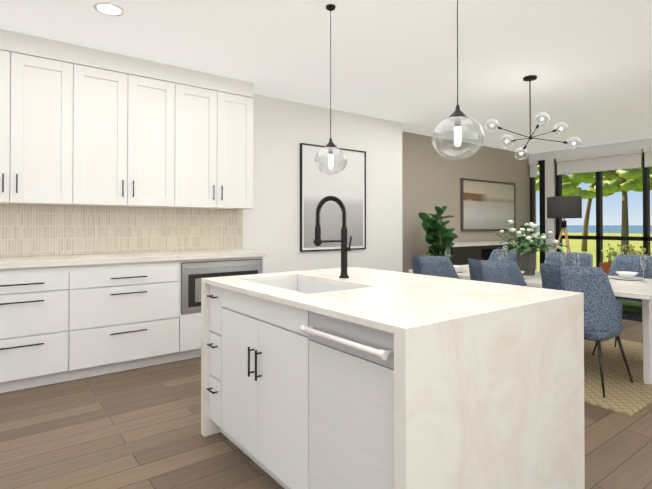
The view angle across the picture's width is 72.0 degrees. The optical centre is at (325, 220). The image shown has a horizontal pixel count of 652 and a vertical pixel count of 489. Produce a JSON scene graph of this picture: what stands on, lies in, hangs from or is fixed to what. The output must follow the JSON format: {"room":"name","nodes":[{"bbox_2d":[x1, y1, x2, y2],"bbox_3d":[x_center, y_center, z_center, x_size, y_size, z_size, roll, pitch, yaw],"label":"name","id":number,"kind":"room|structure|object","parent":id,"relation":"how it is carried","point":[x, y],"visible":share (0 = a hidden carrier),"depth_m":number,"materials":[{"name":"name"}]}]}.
{"room":"kitchen","nodes":[
{"label":"kitchen","id":0,"kind":"room"},
{"bbox_2d":[14,94,401,273],"bbox_3d":[-2.386,-0.101,4.401,8.165,2.700,0.800,0,-1,-37],"label":"wall","id":1,"kind":"structure","parent":0,"point":[283,129],"depth_m":5.51,"materials":[{"name":"white paint"}]},
{"bbox_2d":[0,29,75,205],"bbox_3d":[-2.526,-0.798,3.581,0.846,1.320,0.349,0,-1,-37],"label":"upper cabinet","id":2,"kind":"object","parent":1,"relation":"attached to","point":[38,74],"depth_m":3.55,"materials":[{"name":"white wood"}]},
{"bbox_2d":[0,204,242,256],"bbox_3d":[-2.646,0.080,3.694,4.300,0.433,0.011,0,-1,-37],"label":"backsplash","id":3,"kind":"structure","parent":1,"relation":"attached to","point":[35,230],"depth_m":4.18,"materials":[{"name":"tile"}]},
{"bbox_2d":[72,45,175,207],"bbox_3d":[-1.853,-0.793,4.089,0.839,1.320,0.349,0,-1,-37],"label":"upper cabinet","id":4,"kind":"object","parent":1,"relation":"attached to","point":[82,126],"depth_m":3.94,"materials":[{"name":"white wood"}]},
{"bbox_2d":[176,66,253,209],"bbox_3d":[-1.190,-0.788,4.590,0.823,1.320,0.349,0,-1,-37],"label":"upper cabinet","id":5,"kind":"object","parent":1,"relation":"attached to","point":[215,113],"depth_m":4.43,"materials":[{"name":"white wood"}]},
{"bbox_2d":[300,143,365,251],"bbox_3d":[0.111,-0.283,5.767,1.055,1.320,0.030,0,-1,-37],"label":"picture","id":6,"kind":"object","parent":1,"relation":"attached to","point":[346,186],"visible":0.77,"depth_m":5.74,"materials":[{"name":"black metal"}]},
{"bbox_2d":[0,319,651,488],"bbox_3d":[1.744,1.293,2.681,12.700,0.120,8.500,0,-1,-37],"label":"floor","id":7,"kind":"structure","parent":0,"point":[138,428],"depth_m":2.52,"materials":[{"name":"brown wood"}]},
{"bbox_2d":[0,265,71,392],"bbox_3d":[-2.390,0.790,3.486,0.607,0.900,0.639,0,-1,-37],"label":"base cabinet","id":8,"kind":"object","parent":7,"relation":"on","point":[63,318],"depth_m":3.29,"materials":[{"name":"wood"}]},
{"bbox_2d":[72,261,183,379],"bbox_3d":[-1.802,0.794,3.930,0.867,0.900,0.639,0,-1,-37],"label":"base cabinet","id":9,"kind":"object","parent":7,"relation":"on","point":[125,317],"depth_m":3.66,"materials":[{"name":"wood"}]},
{"bbox_2d":[0,249,265,268],"bbox_3d":[-2.476,0.317,3.414,4.236,0.044,0.659,0,-1,-37],"label":"countertop","id":10,"kind":"structure","parent":9,"relation":"on","point":[195,255],"depth_m":3.73,"materials":[{"name":"white stone"}]},
{"bbox_2d":[181,259,262,313],"bbox_3d":[-1.117,0.599,4.410,0.797,0.440,0.625,0,-1,-37],"label":"microwave","id":11,"kind":"object","parent":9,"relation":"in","point":[193,274],"visible":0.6,"depth_m":4.04,"materials":[{"name":"silver metal"}]},
{"bbox_2d":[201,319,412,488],"bbox_3d":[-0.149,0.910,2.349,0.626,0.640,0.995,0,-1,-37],"label":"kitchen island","id":12,"kind":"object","parent":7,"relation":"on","point":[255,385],"depth_m":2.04,"materials":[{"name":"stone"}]},
{"bbox_2d":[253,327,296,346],"bbox_3d":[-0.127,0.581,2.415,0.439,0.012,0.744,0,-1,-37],"label":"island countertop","id":13,"kind":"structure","parent":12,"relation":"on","point":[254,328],"depth_m":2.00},
{"bbox_2d":[314,196,351,277],"bbox_3d":[0.043,0.094,2.552,0.244,0.474,0.095,0,-1,-37],"label":"faucet","id":14,"kind":"object","parent":13,"relation":"on","point":[318,241],"visible":1,"depth_m":2.59,"materials":[{"name":"black metal"}]},
{"bbox_2d":[300,311,393,488],"bbox_3d":[0.291,0.790,1.746,0.642,0.868,0.492,0,-1,-37],"label":"dishwasher","id":15,"kind":"object","parent":12,"relation":"in","point":[351,405],"visible":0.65,"depth_m":1.58,"materials":[{"name":"white metal"}]},
{"bbox_2d":[418,206,457,261],"bbox_3d":[1.704,0.526,6.888,0.617,1.495,0.598,0,-1,-37],"label":"plant","id":16,"kind":"object","parent":7,"relation":"on","point":[440,237],"visible":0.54,"depth_m":6.82,"materials":[{"name":"green plant"}]},
{"bbox_2d":[429,241,525,264],"bbox_3d":[2.740,0.834,7.954,2.220,0.900,0.488,0,-1,-37],"label":"sideboard","id":17,"kind":"object","parent":7,"relation":"on","point":[461,253],"visible":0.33,"depth_m":7.47,"materials":[{"name":"wood"}]},
{"bbox_2d":[547,196,581,251],"bbox_3d":[3.514,0.463,6.620,0.611,1.624,0.639,0,-1,-37],"label":"floor lamp","id":18,"kind":"object","parent":7,"relation":"on","point":[564,207],"visible":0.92,"depth_m":6.40,"materials":[{"name":"black fabric"}]},
{"bbox_2d":[584,338,651,415],"bbox_3d":[2.001,1.243,4.448,2.060,0.011,2.490,0,-1,-37],"label":"rug","id":19,"kind":"object","parent":7,"relation":"on","point":[624,395],"visible":0.18,"depth_m":3.50,"materials":[{"name":"wicker"}]},
{"bbox_2d":[411,254,458,278],"bbox_3d":[1.134,0.784,4.468,0.619,0.902,0.517,0,-1,-37],"label":"chair","id":20,"kind":"object","parent":19,"relation":"on","point":[441,266],"visible":0.17,"depth_m":4.23,"materials":[{"name":"blue fabric"}]},
{"bbox_2d":[468,258,526,285],"bbox_3d":[1.538,0.779,3.934,0.619,0.902,0.517,0,-1,-37],"label":"chair","id":21,"kind":"object","parent":19,"relation":"on","point":[503,272],"visible":0.23,"depth_m":3.70,"materials":[{"name":"blue fabric"}]},
{"bbox_2d":[488,249,517,263],"bbox_3d":[2.032,0.790,5.146,0.619,0.902,0.517,0,-1,-37],"label":"chair","id":22,"kind":"object","parent":19,"relation":"on","point":[511,256],"visible":0.04,"depth_m":5.38,"materials":[{"name":"blue fabric"}]},
{"bbox_2d":[408,264,651,384],"bbox_3d":[1.986,0.877,4.272,1.100,0.717,2.200,0,-1,-37],"label":"dining table","id":23,"kind":"object","parent":19,"relation":"on","point":[634,289],"visible":0.35,"depth_m":3.38,"materials":[{"name":"white wood"}]},
{"bbox_2d":[487,220,567,274],"bbox_3d":[1.975,0.254,4.354,0.694,0.528,0.636,0,-1,-37],"label":"vase","id":24,"kind":"object","parent":23,"relation":"on","point":[526,259],"visible":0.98,"depth_m":4.28,"materials":[{"name":"green plant"}]},
{"bbox_2d":[445,248,647,284],"bbox_3d":[1.980,0.400,4.284,0.974,0.235,1.722,0,-1,-37],"label":"tableware","id":25,"kind":"object","parent":23,"relation":"on","point":[625,275],"visible":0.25,"depth_m":3.97,"materials":[{"name":"white ceramic"}]},
{"bbox_2d":[544,252,592,266],"bbox_3d":[2.436,0.785,4.612,0.619,0.902,0.517,0,-1,-37],"label":"chair","id":26,"kind":"object","parent":19,"relation":"on","point":[554,258],"visible":0.08,"depth_m":4.81,"materials":[{"name":"blue fabric"}]},
{"bbox_2d":[540,263,632,397],"bbox_3d":[1.929,0.774,3.415,0.619,0.902,0.517,0,-1,-37],"label":"chair","id":27,"kind":"object","parent":19,"relation":"on","point":[603,309],"visible":0.67,"depth_m":3.19,"materials":[{"name":"blue fabric"}]},
{"bbox_2d":[592,255,651,355],"bbox_3d":[2.827,0.780,4.093,0.619,0.902,0.517,0,-1,-37],"label":"chair","id":28,"kind":"object","parent":19,"relation":"on","point":[632,309],"visible":0.33,"depth_m":4.27,"materials":[{"name":"blue fabric"}]},
{"bbox_2d":[599,244,645,274],"bbox_3d":[4.856,0.823,7.348,0.394,0.910,0.570,0,-1,-37],"label":"planter box","id":29,"kind":"object","parent":7,"relation":"on","point":[605,266],"visible":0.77,"depth_m":7.35,"materials":[{"name":"ceramic"}]},
{"bbox_2d":[0,0,651,153],"bbox_3d":[1.744,-1.527,2.708,12.700,0.120,8.500,0,-1,-37],"label":"ceiling","id":30,"kind":"structure","parent":0,"point":[588,63],"depth_m":3.86,"materials":[{"name":"white paint"}]},
{"bbox_2d":[93,2,123,15],"bbox_3d":[-1.500,-1.460,3.103,0.194,0.005,0.194,0,-1,-37],"label":"recessed light","id":31,"kind":"object","parent":30,"relation":"in","point":[108,9],"visible":1,"depth_m":3.10,"materials":[{"name":"white ceramic"}]},
{"bbox_2d":[314,4,346,174],"bbox_3d":[0.032,-0.887,3.052,0.224,1.150,0.224,0,-1,-37],"label":"pendant light","id":32,"kind":"object","parent":30,"relation":"hanging from","point":[330,145],"visible":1,"depth_m":3.04,"materials":[{"name":"clear glass"}]},
{"bbox_2d":[432,0,483,159],"bbox_3d":[0.653,-0.887,2.229,0.250,1.166,0.250,0,-1,-37],"label":"pendant light","id":33,"kind":"object","parent":30,"relation":"hanging from","point":[457,115],"visible":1,"depth_m":2.21,"materials":[{"name":"clear glass"}]},
{"bbox_2d":[485,75,581,159],"bbox_3d":[2.079,-1.037,4.520,0.730,0.823,0.706,0,-1,-37],"label":"chandelier","id":34,"kind":"object","parent":30,"relation":"hanging from","point":[529,78],"visible":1,"depth_m":4.51,"materials":[{"name":"clear glass"}]},
{"bbox_2d":[402,131,535,272],"bbox_3d":[2.562,-0.062,8.386,4.535,2.700,0.400,0,-1,-37],"label":"wall","id":35,"kind":"structure","parent":0,"point":[431,176],"depth_m":7.79,"materials":[{"name":"beige paint"}]},
{"bbox_2d":[460,178,515,230],"bbox_3d":[3.108,-0.286,8.524,1.740,0.950,0.040,0,-1,-37],"label":"picture","id":36,"kind":"object","parent":35,"relation":"attached to","point":[486,205],"visible":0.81,"depth_m":8.45},
{"bbox_2d":[529,138,651,257],"bbox_3d":[6.812,-0.083,6.270,0.300,2.700,8.100,0,-1,-37],"label":"wall","id":37,"kind":"structure","parent":0,"point":[549,157],"depth_m":9.01,"materials":[{"name":"white paint"}]},
{"bbox_2d":[530,152,651,269],"bbox_3d":[5.986,0.007,7.265,0.160,2.540,5.515,0,-1,-37],"label":"window frames","id":38,"kind":"structure","parent":37,"relation":"in","point":[599,238],"depth_m":8.41,"materials":[{"name":"black metal"}]},
{"bbox_2d":[529,160,537,177],"bbox_3d":[4.296,-1.073,9.298,0.070,0.341,0.170,0,-1,-37],"label":"window blind","id":39,"kind":"object","parent":38,"relation":"attached to","point":[533,168],"visible":1,"depth_m":9.28,"materials":[{"name":"fabric"}]},
{"bbox_2d":[556,148,642,174],"bbox_3d":[5.020,-1.082,8.338,0.070,0.341,1.455,0,-1,-37],"label":"window blind","id":40,"kind":"object","parent":38,"relation":"attached to","point":[613,160],"visible":1,"depth_m":8.26,"materials":[{"name":"fabric"}]},
{"bbox_2d":[643,147,651,166],"bbox_3d":[5.920,-1.094,7.147,0.070,0.341,1.470,0,-1,-37],"label":"window blind","id":41,"kind":"object","parent":38,"relation":"attached to","point":[647,151],"visible":1,"depth_m":7.67,"materials":[{"name":"fabric"}]},
{"label":"outside","id":42,"kind":"structure","parent":0,"visible":0},
{"bbox_2d":[536,232,651,269],"bbox_3d":[29.513,2.062,47.383,85.500,0.200,280.000,0,-1,-37],"label":"lawn","id":43,"kind":"structure","parent":42,"point":[575,245],"depth_m":33.33,"materials":[{"name":"green plant"}]},
{"bbox_2d":[536,154,651,254],"bbox_3d":[13.190,-1.442,19.853,7.259,6.307,7.726,0,-1,-37],"label":"tree","id":44,"kind":"object","parent":43,"relation":"on","point":[612,184],"visible":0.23,"depth_m":18.57,"materials":[{"name":"green plant"}]},
{"bbox_2d":[536,156,651,251],"bbox_3d":[15.704,-1.848,25.524,7.770,7.215,7.819,0,-1,-37],"label":"tree","id":45,"kind":"object","parent":43,"relation":"on","point":[585,229],"visible":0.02,"depth_m":25.68,"materials":[{"name":"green plant"}]},
{"bbox_2d":[536,225,651,233],"bbox_3d":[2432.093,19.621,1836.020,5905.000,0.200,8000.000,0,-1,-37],"label":"sea","id":46,"kind":"structure","parent":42,"point":[606,228],"depth_m":199.12,"materials":[{"name":"blue liquid"}]}
]}

